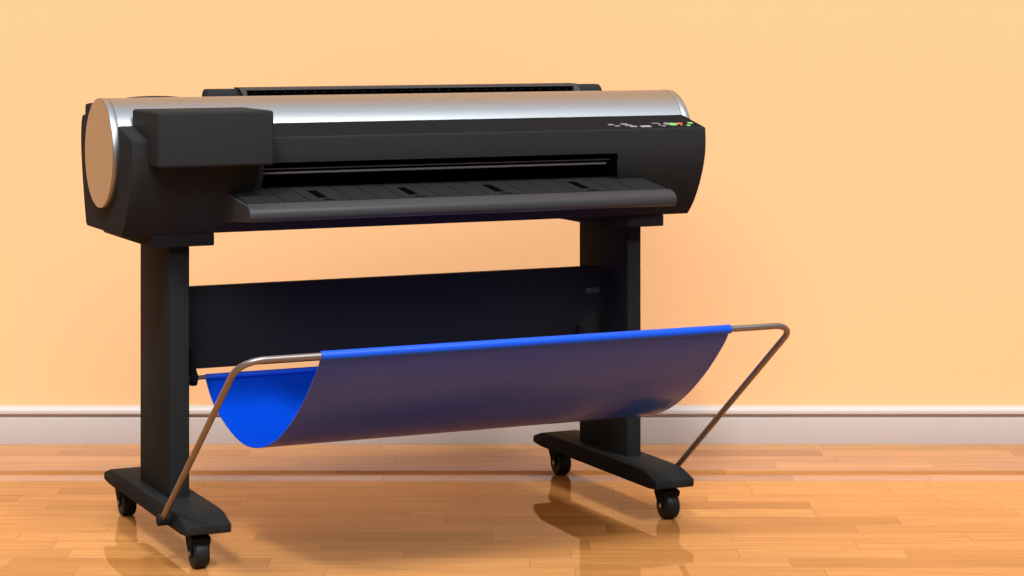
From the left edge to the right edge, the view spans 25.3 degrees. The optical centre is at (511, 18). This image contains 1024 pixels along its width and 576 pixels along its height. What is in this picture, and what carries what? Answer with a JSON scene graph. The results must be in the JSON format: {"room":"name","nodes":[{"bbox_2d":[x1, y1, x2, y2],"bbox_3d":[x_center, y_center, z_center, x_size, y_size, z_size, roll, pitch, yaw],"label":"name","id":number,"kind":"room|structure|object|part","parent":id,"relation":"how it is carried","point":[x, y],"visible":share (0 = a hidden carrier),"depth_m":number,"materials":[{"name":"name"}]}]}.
{"room":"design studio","nodes":[
{"label":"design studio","id":0,"kind":"room"},
{"bbox_2d":[0,0,1023,404],"bbox_3d":[0.000,-0.452,6.770,10.000,3.400,0.120,0,0,0],"label":"wall","id":1,"kind":"structure","parent":0,"point":[860,192],"depth_m":6.71,"materials":[{"name":"orange paint"}]},
{"bbox_2d":[0,405,1023,443],"bbox_3d":[0.000,1.192,6.701,10.000,0.112,0.018,0,0,0],"label":"baseboard","id":2,"kind":"structure","parent":1,"relation":"attached to","point":[19,424],"depth_m":6.69,"materials":[{"name":"white paint"}]},
{"bbox_2d":[0,444,1023,575],"bbox_3d":[0.000,1.298,2.165,10.000,0.100,9.330,0,0,0],"label":"floor","id":3,"kind":"structure","parent":0,"point":[305,509],"depth_m":5.79,"materials":[{"name":"brown wood"}]},
{"bbox_2d":[81,83,789,567],"bbox_3d":[-0.194,0.710,5.523,1.532,1.076,1.145,0,0,-25],"label":"printer","id":4,"kind":"object","parent":3,"relation":"on","point":[416,354],"visible":1,"depth_m":5.48,"materials":[{"name":"black plastic"}]},
{"bbox_3d":[-0.881,0.208,5.599,0.224,0.037,0.060,0,0,-25],"label":"knob","id":5,"kind":"part","parent":4,"relation":"part of","materials":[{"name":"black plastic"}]},
{"bbox_3d":[-0.858,0.518,5.522,0.151,0.030,0.434,0,0,-25],"label":"support arm","id":6,"kind":"part","parent":4,"relation":"part of","materials":[{"name":"black metal"}]},
{"bbox_3d":[-0.832,0.832,5.466,0.049,0.612,0.253,0,0,-25],"label":"post","id":7,"kind":"part","parent":4,"relation":"part of","materials":[{"name":"black metal"}]},
{"bbox_3d":[-0.282,0.863,5.707,1.050,0.010,0.010,0,0,-25],"label":"rod","id":8,"kind":"part","parent":4,"relation":"part of","materials":[{"name":"silver metal"}]},
{"bbox_3d":[-0.298,0.747,5.741,1.153,0.198,0.025,0,0,-25],"label":"cross panel","id":9,"kind":"part","parent":4,"relation":"part of","materials":[{"name":"black metal"}]},
{"bbox_3d":[-0.253,0.187,5.878,0.948,0.031,0.058,0,0,-25],"label":"feed frame","id":10,"kind":"part","parent":4,"relation":"part of","materials":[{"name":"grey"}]},
{"bbox_3d":[-0.177,0.363,5.535,0.910,0.006,0.006,0,0,-25],"label":"guide rail","id":11,"kind":"part","parent":4,"relation":"part of","materials":[{"name":"grey metal"}]},
{"bbox_3d":[-0.172,0.353,5.543,0.926,0.004,0.004,0,0,-25],"label":"guide rail","id":12,"kind":"part","parent":4,"relation":"part of","materials":[{"name":"grey metal"}]},
{"bbox_2d":[221,176,676,221],"bbox_3d":[-0.141,0.437,5.479,1.092,0.078,0.673,0,0,0],"label":"tray","id":13,"kind":"object","parent":4,"relation":"on","point":[269,198],"depth_m":5.47,"materials":[{"name":"black plastic"}]},
{"bbox_3d":[-0.072,0.928,5.263,1.363,0.450,0.565,0,0,-25],"label":"basket frame","id":14,"kind":"part","parent":4,"relation":"part of","materials":[{"name":"silver metal"}]},
{"bbox_3d":[0.256,0.832,5.984,0.040,0.612,0.275,0,0,-25],"label":"post","id":15,"kind":"part","parent":4,"relation":"part of","materials":[{"name":"black metal"}]},
{"bbox_3d":[0.230,0.518,6.028,0.151,0.030,0.434,0,0,-25],"label":"support arm","id":16,"kind":"part","parent":4,"relation":"part of","materials":[{"name":"black metal"}]}
]}

